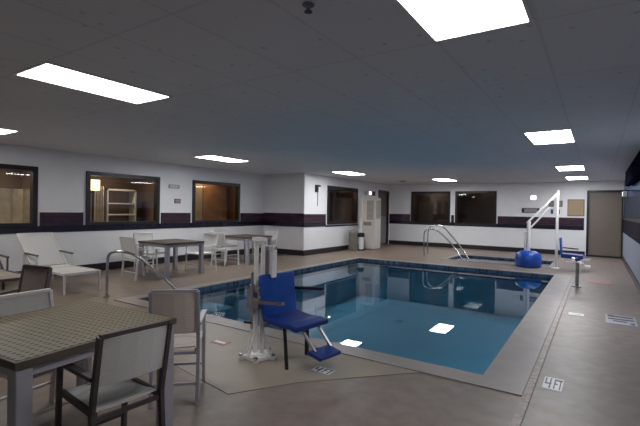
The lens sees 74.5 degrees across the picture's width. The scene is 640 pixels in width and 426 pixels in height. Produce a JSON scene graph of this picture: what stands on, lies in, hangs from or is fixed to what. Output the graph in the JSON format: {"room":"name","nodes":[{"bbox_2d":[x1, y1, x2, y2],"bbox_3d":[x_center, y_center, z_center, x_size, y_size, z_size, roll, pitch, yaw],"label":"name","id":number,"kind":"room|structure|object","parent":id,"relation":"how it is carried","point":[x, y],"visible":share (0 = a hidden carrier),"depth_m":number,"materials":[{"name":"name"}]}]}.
{"room":"indoor swimming pool","nodes":[
{"label":"indoor swimming pool","id":0,"kind":"room"},
{"bbox_2d":[0,143,263,271],"bbox_3d":[-5.629,-0.005,8.993,0.140,2.660,13.210,1,1,33],"label":"wall","id":1,"kind":"structure","parent":0,"point":[61,174],"depth_m":9.73,"materials":[{"name":"paint"}]},
{"bbox_2d":[0,164,37,226],"bbox_3d":[-6.371,-0.342,7.788,0.135,1.210,2.020,1,1,33],"label":"window","id":2,"kind":"structure","parent":1,"relation":"in","point":[33,170],"depth_m":8.53,"materials":[{"name":"black metal"}]},
{"bbox_2d":[85,171,159,224],"bbox_3d":[-4.755,-0.335,10.238,0.135,1.210,1.890,1,1,33],"label":"window","id":3,"kind":"structure","parent":1,"relation":"in","point":[156,219],"depth_m":10.17,"materials":[{"name":"black metal"}]},
{"bbox_2d":[0,221,263,233],"bbox_3d":[-5.570,0.337,8.953,0.016,0.140,13.210,1,1,33],"label":"trim","id":4,"kind":"structure","parent":1,"relation":"attached to","point":[63,228],"depth_m":9.99,"materials":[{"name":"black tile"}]},
{"bbox_2d":[15,247,260,275],"bbox_3d":[-5.584,1.242,8.959,0.020,0.170,13.210,1,1,33],"label":"baseboard","id":5,"kind":"structure","parent":1,"relation":"attached to","point":[112,265],"depth_m":10.97,"materials":[{"name":"tile"}]},
{"bbox_2d":[39,212,263,225],"bbox_3d":[-5.568,0.127,8.952,0.012,0.280,13.210,1,1,33],"label":"trim","id":6,"kind":"structure","parent":1,"relation":"attached to","point":[46,218],"depth_m":9.33,"materials":[{"name":"purple tile"}]},
{"bbox_2d":[168,184,178,188],"bbox_3d":[-3.942,-0.716,11.374,0.024,0.100,0.340,1,1,33],"label":"wall sign","id":7,"kind":"object","parent":1,"relation":"attached to","point":[170,185],"visible":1,"depth_m":11.34,"materials":[{"name":"grey plastic"}]},
{"bbox_2d":[192,180,239,222],"bbox_3d":[-3.127,-0.327,12.704,0.135,1.210,1.880,1,1,33],"label":"window","id":8,"kind":"structure","parent":1,"relation":"in","point":[194,182],"depth_m":12.67,"materials":[{"name":"black metal"}]},
{"bbox_2d":[263,173,300,249],"bbox_3d":[-1.302,0.027,14.134,1.700,2.660,0.140,1,1,33],"label":"wall","id":9,"kind":"structure","parent":0,"point":[282,192],"depth_m":13.97,"materials":[{"name":"paint"}]},
{"bbox_2d":[264,213,303,222],"bbox_3d":[-1.229,0.150,13.995,1.700,0.300,0.012,1,1,33],"label":"trim","id":10,"kind":"structure","parent":9,"relation":"attached to","point":[272,217],"depth_m":13.95,"materials":[{"name":"purple tile"}]},
{"bbox_2d":[264,221,303,226],"bbox_3d":[-1.234,0.370,13.995,1.700,0.140,0.016,1,1,33],"label":"trim","id":11,"kind":"structure","parent":9,"relation":"attached to","point":[268,223],"depth_m":13.95,"materials":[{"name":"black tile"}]},
{"bbox_2d":[277,248,302,255],"bbox_3d":[-1.250,1.275,14.001,1.700,0.170,0.020,1,1,33],"label":"baseboard","id":12,"kind":"structure","parent":9,"relation":"attached to","point":[279,251],"depth_m":13.80,"materials":[{"name":"tile"}]},
{"bbox_2d":[0,0,639,184],"bbox_3d":[0.582,-1.265,8.881,10.580,0.080,20.140,1,1,33],"label":"ceiling","id":13,"kind":"structure","parent":0,"point":[357,86],"depth_m":3.98,"materials":[{"name":"paint"}]},
{"bbox_2d":[0,128,19,134],"bbox_3d":[-5.330,-1.301,6.313,0.610,0.012,1.220,1,1,33],"label":"recessed light","id":14,"kind":"object","parent":13,"relation":"in","point":[3,131],"visible":1,"depth_m":6.68,"materials":[{"name":"white plastic"}]},
{"bbox_2d":[0,129,15,133],"bbox_3d":[-5.330,-1.302,6.313,0.566,0.007,1.176,1,1,33],"label":"diffuser","id":15,"kind":"object","parent":14,"relation":"attached to","point":[2,131],"depth_m":6.69,"materials":[{"name":"white plastic"}]},
{"bbox_2d":[12,61,172,103],"bbox_3d":[-2.136,-1.226,4.074,0.610,0.012,1.220,1,1,33],"label":"recessed light","id":16,"kind":"object","parent":13,"relation":"in","point":[45,71],"visible":1,"depth_m":3.97,"materials":[{"name":"white plastic"}]},
{"bbox_2d":[194,155,247,162],"bbox_3d":[-2.308,-1.279,9.986,0.610,0.012,1.220,1,1,33],"label":"recessed light","id":17,"kind":"object","parent":13,"relation":"in","point":[211,157],"visible":1,"depth_m":9.89,"materials":[{"name":"white plastic"}]},
{"bbox_2d":[199,156,243,161],"bbox_3d":[-2.308,-1.281,9.986,0.566,0.007,1.176,1,1,33],"label":"diffuser","id":18,"kind":"object","parent":17,"relation":"attached to","point":[219,158],"depth_m":9.90,"materials":[{"name":"white plastic"}]},
{"bbox_2d":[302,1,313,13],"bbox_3d":[-0.066,-1.160,2.383,0.070,0.044,0.070,1,1,33],"label":"sprinkler","id":19,"kind":"object","parent":13,"relation":"attached to","point":[307,4],"visible":1,"depth_m":2.37,"materials":[{"name":"grey plastic"}]},
{"bbox_2d":[333,171,366,174],"bbox_3d":[0.916,-1.250,13.238,0.610,0.012,1.220,1,1,33],"label":"recessed light","id":20,"kind":"object","parent":13,"relation":"in","point":[339,172],"visible":1,"depth_m":13.26,"materials":[{"name":"white plastic"}]},
{"bbox_2d":[335,172,364,174],"bbox_3d":[0.916,-1.252,13.238,0.566,0.007,1.176,1,1,33],"label":"diffuser","id":21,"kind":"object","parent":20,"relation":"attached to","point":[347,173],"depth_m":13.29,"materials":[{"name":"white plastic"}]},
{"bbox_2d":[432,179,455,181],"bbox_3d":[4.581,-1.205,15.432,0.610,0.012,1.220,1,1,33],"label":"recessed light","id":22,"kind":"object","parent":13,"relation":"in","point":[442,180],"visible":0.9,"depth_m":15.45,"materials":[{"name":"white plastic"}]},
{"bbox_2d":[433,179,453,180],"bbox_3d":[4.581,-1.207,15.432,0.566,0.007,1.176,1,1,33],"label":"diffuser","id":23,"kind":"object","parent":22,"relation":"attached to","point":[433,179],"depth_m":15.19,"materials":[{"name":"white plastic"}]},
{"bbox_2d":[393,0,533,42],"bbox_3d":[0.695,-1.161,2.193,0.610,0.012,1.220,1,1,33],"label":"recessed light","id":24,"kind":"object","parent":13,"relation":"in","point":[440,20],"visible":1,"depth_m":2.47,"materials":[{"name":"white plastic"}]},
{"bbox_2d":[523,129,575,144],"bbox_3d":[3.513,-1.147,6.408,0.610,0.012,1.220,1,1,33],"label":"recessed light","id":25,"kind":"object","parent":13,"relation":"in","point":[563,135],"visible":1,"depth_m":6.33,"materials":[{"name":"white plastic"}]},
{"bbox_2d":[555,165,584,170],"bbox_3d":[6.350,-1.134,10.670,0.610,0.012,1.220,1,1,33],"label":"recessed light","id":26,"kind":"object","parent":13,"relation":"in","point":[576,167],"visible":1,"depth_m":10.66,"materials":[{"name":"white plastic"}]},
{"bbox_2d":[565,176,588,179],"bbox_3d":[8.294,-1.125,13.580,0.610,0.012,1.220,1,1,33],"label":"recessed light","id":27,"kind":"object","parent":13,"relation":"in","point":[578,177],"visible":1,"depth_m":13.64,"materials":[{"name":"white plastic"}]},
{"bbox_2d":[566,177,587,179],"bbox_3d":[8.294,-1.126,13.580,0.566,0.007,1.176,1,1,33],"label":"diffuser","id":28,"kind":"object","parent":27,"relation":"attached to","point":[568,178],"depth_m":13.68,"materials":[{"name":"white plastic"}]},
{"bbox_2d":[0,244,639,425],"bbox_3d":[0.534,1.492,8.905,10.580,0.125,20.140,1,1,33],"label":"floor","id":29,"kind":"structure","parent":0,"point":[597,361],"depth_m":3.75,"materials":[{"name":"concrete"}]},
{"bbox_2d":[0,254,20,289],"bbox_3d":[-5.508,0.872,6.987,1.855,0.947,0.650,1,1,33],"label":"chaise longue","id":30,"kind":"object","parent":29,"relation":"on","point":[6,275],"visible":0.67,"depth_m":7.00,"materials":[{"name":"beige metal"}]},
{"bbox_2d":[0,264,52,294],"bbox_3d":[-3.011,0.978,4.094,0.432,0.873,0.565,1,1,22],"label":"patio chair","id":31,"kind":"object","parent":29,"relation":"on","point":[33,277],"visible":0.26,"depth_m":4.33,"materials":[{"name":"fabric"}]},
{"bbox_2d":[0,288,90,417],"bbox_3d":[-1.963,1.011,2.893,0.545,0.863,0.512,1,1,28],"label":"patio chair","id":32,"kind":"object","parent":29,"relation":"on","point":[15,303],"visible":0.26,"depth_m":3.04,"materials":[{"name":"white fabric"}]},
{"bbox_2d":[16,232,100,294],"bbox_3d":[-4.840,0.877,7.745,1.855,0.947,0.650,1,1,33],"label":"chaise longue","id":33,"kind":"object","parent":29,"relation":"on","point":[41,249],"visible":0.82,"depth_m":7.96,"materials":[{"name":"white plastic"}]},
{"bbox_2d":[0,301,176,425],"bbox_3d":[-1.665,1.077,2.689,1.000,0.742,1.000,1,1,28],"label":"patio table","id":34,"kind":"object","parent":29,"relation":"on","point":[32,343],"visible":0.78,"depth_m":2.47,"materials":[{"name":"grey metal"}]},
{"bbox_2d":[55,319,172,425],"bbox_3d":[-1.187,1.034,2.418,0.545,0.853,0.437,1,1,37],"label":"patio chair","id":35,"kind":"object","parent":29,"relation":"on","point":[121,356],"visible":0.93,"depth_m":2.31,"materials":[{"name":"grey fabric"}]},
{"bbox_2d":[119,236,158,280],"bbox_3d":[-3.768,0.925,8.759,0.532,0.873,0.585,1,1,33],"label":"patio chair","id":36,"kind":"object","parent":29,"relation":"on","point":[127,243],"visible":0.96,"depth_m":8.62,"materials":[{"name":"white plastic"}]},
{"bbox_2d":[103,250,175,297],"bbox_3d":[-2.846,1.204,6.875,1.410,1.188,0.174,1,0,1],"label":"pool handrail","id":37,"kind":"object","parent":29,"relation":"on","point":[114,251],"visible":0.8,"depth_m":6.87,"materials":[{"name":"metal"}]},
{"bbox_2d":[133,232,164,272],"bbox_3d":[-3.998,0.911,9.884,0.585,0.873,0.532,1,1,33],"label":"patio chair","id":38,"kind":"object","parent":29,"relation":"on","point":[149,235],"visible":0.49,"depth_m":9.94,"materials":[{"name":"white fabric"}]},
{"bbox_2d":[138,239,204,278],"bbox_3d":[-3.313,0.992,9.396,1.000,0.742,1.000,1,1,33],"label":"patio table","id":39,"kind":"object","parent":29,"relation":"on","point":[167,244],"visible":0.95,"depth_m":9.22,"materials":[{"name":"grey metal"}]},
{"bbox_2d":[148,289,206,408],"bbox_3d":[-1.125,1.009,3.362,0.382,0.888,0.545,1,0,-10],"label":"patio chair","id":40,"kind":"object","parent":29,"relation":"on","point":[181,304],"visible":0.77,"depth_m":3.15,"materials":[{"name":"grey metal"}]},
{"bbox_2d":[185,233,218,270],"bbox_3d":[-2.811,0.931,10.027,0.532,0.873,0.585,1,1,33],"label":"patio chair","id":41,"kind":"object","parent":29,"relation":"on","point":[211,239],"visible":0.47,"depth_m":10.11,"materials":[{"name":"white plastic"}]},
{"bbox_2d":[210,339,230,344],"bbox_3d":[-1.104,1.434,4.678,0.200,0.006,0.130,1,1,33],"label":"depth marker","id":42,"kind":"object","parent":29,"relation":"on","point":[218,341],"visible":1,"depth_m":4.66,"materials":[{"name":"tile"}]},
{"bbox_2d":[210,232,239,266],"bbox_3d":[-2.502,0.927,11.039,0.532,0.873,0.585,1,1,33],"label":"patio chair","id":43,"kind":"object","parent":29,"relation":"on","point":[221,238],"visible":0.9,"depth_m":10.82,"materials":[{"name":"white fabric"}]},
{"bbox_2d":[213,229,238,260],"bbox_3d":[-2.716,0.914,12.153,0.585,0.873,0.532,1,1,33],"label":"patio chair","id":44,"kind":"object","parent":29,"relation":"on","point":[214,230],"visible":0.47,"depth_m":12.19,"materials":[{"name":"white fabric"}]},
{"bbox_2d":[221,234,271,265],"bbox_3d":[-2.031,0.995,11.665,1.000,0.742,1.000,1,1,33],"label":"patio table","id":45,"kind":"object","parent":29,"relation":"on","point":[246,238],"visible":0.75,"depth_m":11.30,"materials":[{"name":"grey metal"}]},
{"bbox_2d":[252,229,277,259],"bbox_3d":[-1.618,0.932,12.378,0.532,0.873,0.585,1,1,33],"label":"patio chair","id":46,"kind":"object","parent":29,"relation":"on","point":[273,233],"visible":0.41,"depth_m":12.49,"materials":[{"name":"white fabric"}]},
{"bbox_2d":[238,237,340,369],"bbox_3d":[-0.270,0.855,4.146,1.034,1.209,0.613,1,1,33],"label":"lift","id":47,"kind":"object","parent":29,"relation":"on","point":[276,302],"visible":1,"depth_m":4.18,"materials":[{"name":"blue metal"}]},
{"bbox_2d":[311,366,335,374],"bbox_3d":[0.028,1.460,3.907,0.200,0.006,0.130,1,1,33],"label":"depth marker","id":48,"kind":"object","parent":29,"relation":"on","point":[319,369],"visible":1,"depth_m":3.90,"materials":[{"name":"white tile"}]},
{"bbox_2d":[114,257,571,396],"bbox_3d":[1.411,1.447,8.434,5.900,0.012,8.080,1,1,33],"label":"pool edge","id":49,"kind":"structure","parent":29,"relation":"on","point":[510,371],"depth_m":4.72,"materials":[{"name":"concrete"}]},
{"bbox_2d":[141,258,553,374],"bbox_3d":[1.361,1.562,8.490,5.320,0.220,7.600,1,1,33],"label":"trim","id":50,"kind":"structure","parent":29,"relation":"attached to","point":[230,287],"depth_m":11.01,"materials":[{"name":"tile"}]},
{"bbox_2d":[348,229,357,250],"bbox_3d":[1.240,0.989,15.713,0.360,0.800,0.360,1,1,33],"label":"litter bin","id":51,"kind":"object","parent":29,"relation":"on","point":[353,233],"visible":0.98,"depth_m":15.57,"materials":[{"name":"grey plastic"}]},
{"bbox_2d":[358,232,364,250],"bbox_3d":[1.538,1.064,15.732,0.250,0.660,0.250,1,1,33],"label":"litter bin","id":52,"kind":"object","parent":29,"relation":"on","point":[361,236],"visible":1,"depth_m":15.64,"materials":[{"name":"white plastic"}]},
{"bbox_2d":[362,198,380,249],"bbox_3d":[1.977,0.407,16.204,0.567,1.980,0.512,1,1,33],"label":"tall cabinet","id":53,"kind":"object","parent":29,"relation":"on","point":[371,207],"visible":0.96,"depth_m":16.00,"materials":[{"name":"grey plastic"}]},
{"bbox_2d":[423,225,468,259],"bbox_3d":[4.188,1.040,14.127,1.568,1.248,0.900,1,1,33],"label":"handrail","id":54,"kind":"object","parent":29,"relation":"on","point":[429,228],"visible":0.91,"depth_m":14.10,"materials":[{"name":"metal"}]},
{"bbox_2d":[441,254,559,267],"bbox_3d":[5.639,1.481,13.198,3.150,0.012,2.070,1,1,33],"label":"trim","id":55,"kind":"structure","parent":29,"relation":"on","point":[448,257],"depth_m":13.09,"materials":[{"name":"stone"}]},
{"bbox_2d":[449,255,552,264],"bbox_3d":[5.637,1.597,13.199,2.830,0.220,1.750,1,1,33],"label":"trim","id":56,"kind":"structure","parent":29,"relation":"attached to","point":[460,255],"depth_m":14.06,"materials":[{"name":"tile"}]},
{"bbox_2d":[454,256,550,266],"bbox_3d":[5.638,1.537,13.198,2.830,0.001,1.750,1,1,33],"label":"water","id":57,"kind":"object","parent":56,"relation":"in","point":[543,264],"visible":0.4,"depth_m":13.55,"materials":[{"name":"liquid"}]},
{"bbox_2d":[510,273,574,425],"bbox_3d":[3.725,1.503,6.523,0.060,0.014,9.800,1,1,33],"label":"trim","id":58,"kind":"structure","parent":29,"relation":"on","point":[518,417],"depth_m":4.00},
{"bbox_2d":[515,191,589,268],"bbox_3d":[6.296,0.453,11.443,1.800,2.120,0.680,1,1,33],"label":"lift","id":59,"kind":"object","parent":29,"relation":"on","point":[526,258],"visible":0.98,"depth_m":11.46,"materials":[{"name":"white metal"}]},
{"bbox_2d":[541,376,563,391],"bbox_3d":[2.048,1.502,3.700,0.150,0.006,0.300,1,1,33],"label":"depth marker","id":60,"kind":"object","parent":29,"relation":"on","point":[554,384],"visible":1,"depth_m":3.68,"materials":[{"name":"white tile"}]},
{"bbox_2d":[568,312,583,316],"bbox_3d":[3.822,1.511,6.279,0.200,0.006,0.170,1,1,33],"label":"depth marker","id":61,"kind":"object","parent":29,"relation":"on","point":[569,313],"visible":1,"depth_m":6.26,"materials":[{"name":"white tile"}]},
{"bbox_2d":[564,257,591,287],"bbox_3d":[5.289,1.219,8.655,0.389,0.600,0.389,1,1,-34],"label":"pedestal","id":62,"kind":"object","parent":29,"relation":"on","point":[578,261],"visible":1,"depth_m":8.63,"materials":[{"name":"grey metal"}]},
{"bbox_2d":[588,279,610,284],"bbox_3d":[6.193,1.527,9.328,0.420,0.006,0.550,1,1,33],"label":"marker","id":63,"kind":"object","parent":29,"relation":"on","point":[589,280],"visible":1,"depth_m":9.35,"materials":[{"name":"paint"}]},
{"bbox_2d":[605,314,637,326],"bbox_3d":[4.273,1.521,5.982,0.360,0.006,0.620,1,1,33],"label":"marker","id":64,"kind":"object","parent":29,"relation":"on","point":[612,319],"visible":1,"depth_m":5.95,"materials":[{"name":"white tile"}]},
{"bbox_2d":[300,173,389,249],"bbox_3d":[1.259,0.053,16.344,0.140,2.660,6.650,1,1,33],"label":"wall","id":65,"kind":"structure","parent":0,"point":[322,236],"depth_m":14.57,"materials":[{"name":"paint"}]},
{"bbox_2d":[304,214,325,222],"bbox_3d":[-0.156,0.178,14.067,0.012,0.280,1.290,1,1,33],"label":"trim","id":66,"kind":"structure","parent":65,"relation":"attached to","point":[308,218],"depth_m":14.02,"materials":[{"name":"purple tile"}]},
{"bbox_2d":[304,222,325,226],"bbox_3d":[-0.158,0.388,14.067,0.016,0.140,1.290,1,1,33],"label":"trim","id":67,"kind":"structure","parent":65,"relation":"attached to","point":[317,224],"depth_m":14.07,"materials":[{"name":"black tile"}]},
{"bbox_2d":[315,185,320,205],"bbox_3d":[-0.076,-0.591,14.118,0.060,0.700,0.260,1,1,33],"label":"wall phone","id":68,"kind":"object","parent":65,"relation":"attached to","point":[317,187],"visible":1,"depth_m":14.10,"materials":[{"name":"black plastic"}]},
{"bbox_2d":[303,244,358,255],"bbox_3d":[0.957,1.298,15.785,0.020,0.170,5.430,1,1,33],"label":"baseboard","id":69,"kind":"structure","parent":65,"relation":"attached to","point":[345,247],"depth_m":14.61,"materials":[{"name":"tile"}]},
{"bbox_2d":[325,224,357,226],"bbox_3d":[0.846,0.458,15.591,0.016,0.050,2.360,1,1,33],"label":"trim","id":70,"kind":"structure","parent":65,"relation":"attached to","point":[347,224],"depth_m":15.52,"materials":[{"name":"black tile"}]},
{"bbox_2d":[327,185,357,223],"bbox_3d":[0.822,-0.278,15.603,0.135,1.360,2.190,1,1,33],"label":"window","id":71,"kind":"structure","parent":65,"relation":"in","point":[355,190],"depth_m":15.76,"materials":[{"name":"black metal"}]},
{"bbox_2d":[366,191,375,195],"bbox_3d":[2.056,-0.811,17.277,0.130,0.180,0.740,1,1,33],"label":"wall light","id":72,"kind":"object","parent":65,"relation":"attached to","point":[370,193],"visible":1,"depth_m":17.35,"materials":[{"name":"white plastic"}]},
{"bbox_2d":[378,190,388,243],"bbox_3d":[2.738,0.200,18.573,0.160,2.380,1.100,1,1,33],"label":"door","id":73,"kind":"structure","parent":65,"relation":"in","point":[382,194],"depth_m":18.74,"materials":[{"name":"grey wood"}]},
{"bbox_2d":[200,265,546,374],"bbox_3d":[1.351,2.147,8.495,5.560,1.149,7.840,1,1,33],"label":"water","id":74,"kind":"structure","parent":0,"point":[459,322],"depth_m":10.61,"materials":[{"name":"liquid"}]},
{"bbox_2d":[200,302,249,321],"bbox_3d":[-1.841,2.129,7.195,1.397,0.856,1.887,1,1,33],"label":"steps","id":75,"kind":"structure","parent":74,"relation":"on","point":[229,312],"depth_m":7.52,"materials":[{"name":"paint"}]},
{"bbox_2d":[389,181,623,257],"bbox_3d":[6.776,0.146,16.771,8.880,2.660,0.140,1,1,33],"label":"wall","id":76,"kind":"structure","parent":0,"point":[511,197],"depth_m":16.31,"materials":[{"name":"paint"}]},
{"bbox_2d":[411,191,450,224],"bbox_3d":[4.747,-0.220,18.069,1.710,1.400,0.130,1,1,33],"label":"window","id":77,"kind":"structure","parent":76,"relation":"in","point":[449,192],"depth_m":18.07,"materials":[{"name":"black metal"}]},
{"bbox_2d":[455,191,496,225],"bbox_3d":[6.299,-0.185,17.045,1.610,1.400,0.130,1,1,33],"label":"window","id":78,"kind":"structure","parent":76,"relation":"in","point":[456,192],"depth_m":17.01,"materials":[{"name":"black metal"}]},
{"bbox_2d":[389,214,583,225],"bbox_3d":[6.264,0.255,17.017,7.480,0.300,0.012,1,1,33],"label":"trim","id":79,"kind":"structure","parent":76,"relation":"attached to","point":[396,217],"depth_m":15.97,"materials":[{"name":"purple tile"}]},
{"bbox_2d":[389,220,583,229],"bbox_3d":[6.259,0.475,17.017,7.480,0.140,0.016,1,1,33],"label":"trim","id":80,"kind":"structure","parent":76,"relation":"attached to","point":[390,221],"depth_m":16.26,"materials":[{"name":"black tile"}]},
{"bbox_2d":[389,240,584,255],"bbox_3d":[6.259,1.380,17.012,7.520,0.170,0.020,1,1,33],"label":"baseboard","id":81,"kind":"structure","parent":76,"relation":"attached to","point":[464,246],"depth_m":16.86,"materials":[{"name":"tile"}]},
{"bbox_2d":[522,208,539,212],"bbox_3d":[7.952,-0.096,15.894,0.600,0.180,0.029,1,1,33],"label":"wall sign","id":82,"kind":"object","parent":76,"relation":"attached to","point":[524,210],"visible":0.94,"depth_m":15.89,"materials":[{"name":"grey plastic"}]},
{"bbox_2d":[530,195,536,200],"bbox_3d":[8.028,-0.574,15.828,0.240,0.220,0.058,1,1,33],"label":"wall light","id":83,"kind":"object","parent":76,"relation":"attached to","point":[532,197],"visible":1,"depth_m":15.80,"materials":[{"name":"white plastic"}]},
{"bbox_2d":[567,199,584,215],"bbox_3d":[9.172,-0.188,15.089,0.520,0.600,0.029,1,1,33],"label":"notice board","id":84,"kind":"object","parent":76,"relation":"attached to","point":[575,207],"visible":1,"depth_m":15.08,"materials":[{"name":"beige fabric"}]},
{"bbox_2d":[586,190,623,257],"bbox_3d":[9.911,0.379,14.677,1.049,2.340,0.180,1,1,33],"label":"door","id":85,"kind":"structure","parent":76,"relation":"in","point":[604,224],"depth_m":14.65,"materials":[{"name":"beige paint"}]},
{"bbox_2d":[622,180,639,282],"bbox_3d":[4.914,0.205,6.018,0.140,2.660,19.860,1,1,33],"label":"wall","id":86,"kind":"structure","parent":0,"point":[630,248],"depth_m":10.40,"materials":[{"name":"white paint"}]},
{"bbox_2d":[621,255,639,292],"bbox_3d":[4.825,1.463,6.073,0.020,0.140,19.860,1,1,33],"label":"baseboard","id":87,"kind":"structure","parent":86,"relation":"attached to","point":[631,273],"depth_m":10.05,"materials":[{"name":"tile"}]},
{"bbox_2d":[622,220,639,236],"bbox_3d":[4.848,0.333,6.061,0.012,0.280,19.860,1,1,33],"label":"trim","id":88,"kind":"structure","parent":86,"relation":"attached to","point":[633,227],"depth_m":10.21,"materials":[{"name":"paint"}]},
{"bbox_2d":[622,228,639,243],"bbox_3d":[4.843,0.543,6.064,0.016,0.140,19.860,1,1,33],"label":"trim","id":89,"kind":"structure","parent":86,"relation":"attached to","point":[634,237],"depth_m":10.10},
{"bbox_2d":[623,178,639,222],"bbox_3d":[7.577,-0.313,10.097,0.130,1.040,8.040,1,1,33],"label":"window","id":90,"kind":"structure","parent":86,"relation":"in","point":[632,201],"depth_m":10.08,"materials":[{"name":"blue glass"}]},
{"bbox_2d":[625,151,639,185],"bbox_3d":[6.618,-0.889,8.815,0.140,0.380,5.200,1,1,33],"label":"roller shade","id":91,"kind":"object","parent":86,"relation":"attached to","point":[632,174],"visible":1,"depth_m":8.56,"materials":[{"name":"black fabric"}]},
{"label":"outside","id":92,"kind":"structure","parent":0,"visible":0},
{"bbox_2d":[0,169,29,189],"bbox_3d":[-7.173,-0.295,8.269,1.650,2.100,3.000,1,1,33],"label":"shell","id":93,"kind":"object","parent":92,"point":[9,179],"depth_m":9.74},
{"bbox_2d":[0,188,29,222],"bbox_3d":[-6.776,-0.049,8.306,0.066,0.920,2.202,1,1,33],"label":"curtain","id":94,"kind":"object","parent":93,"relation":"in","point":[14,203],"visible":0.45,"depth_m":8.86,"materials":[{"name":"beige fabric"}]},
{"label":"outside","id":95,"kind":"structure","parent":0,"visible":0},
{"bbox_2d":[414,193,448,221],"bbox_3d":[5.077,-0.170,18.726,2.100,2.100,1.250,1,1,33],"label":"shell","id":96,"kind":"object","parent":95,"point":[431,207],"visible":0.36,"depth_m":19.38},
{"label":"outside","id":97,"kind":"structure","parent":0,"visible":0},
{"bbox_2d":[458,193,494,223],"bbox_3d":[6.771,-0.131,17.608,1.960,2.100,1.250,1,1,33],"label":"shell","id":98,"kind":"object","parent":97,"point":[472,207],"visible":0.36,"depth_m":18.25,"materials":[{"name":"black glass"}]},
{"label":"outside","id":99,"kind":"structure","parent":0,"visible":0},
{"bbox_2d":[91,176,153,221],"bbox_3d":[-5.576,-0.290,10.870,1.850,2.100,2.900,1,1,33],"label":"shell","id":100,"kind":"object","parent":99,"point":[145,188],"visible":0.01,"depth_m":12.15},
{"bbox_2d":[91,179,99,221],"bbox_3d":[-5.480,-0.042,10.134,0.190,1.520,0.260,1,1,33],"label":"floor lamp","id":101,"kind":"object","parent":100,"relation":"in","point":[95,184],"visible":0.57,"depth_m":10.10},
{"bbox_2d":[90,186,103,221],"bbox_3d":[-5.828,-0.043,10.742,0.066,1.300,0.614,1,1,33],"label":"curtain","id":102,"kind":"object","parent":100,"relation":"in","point":[98,195],"visible":0.2,"depth_m":10.90,"materials":[{"name":"beige fabric"}]},
{"bbox_2d":[103,189,136,221],"bbox_3d":[-5.475,0.032,11.461,0.300,1.350,0.840,1,1,33],"label":"display rack","id":103,"kind":"object","parent":100,"relation":"in","point":[132,193],"visible":0.6,"depth_m":11.52,"materials":[{"name":"white wood"}]},
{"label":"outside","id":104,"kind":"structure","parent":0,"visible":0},
{"bbox_2d":[226,186,234,219],"bbox_3d":[-3.576,-0.274,13.084,0.950,2.100,2.800,1,1,33],"label":"shell","id":105,"kind":"object","parent":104,"point":[230,190],"visible":0.03,"depth_m":14.36,"materials":[{"name":"brown wood"}]},
{"bbox_2d":[195,184,225,219],"bbox_3d":[-3.781,-0.128,13.159,0.330,1.700,2.000,1,1,33],"label":"tall cabinet","id":106,"kind":"object","parent":105,"relation":"in","point":[210,200],"visible":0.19,"depth_m":13.33,"materials":[{"name":"brown wood"}]},
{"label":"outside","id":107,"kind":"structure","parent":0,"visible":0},
{"bbox_2d":[329,189,353,221],"bbox_3d":[0.334,-0.232,16.195,1.250,2.100,3.500,1,1,33],"label":"shell","id":108,"kind":"object","parent":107,"point":[341,202],"visible":0.06,"depth_m":17.72,"materials":[{"name":"black glass"}]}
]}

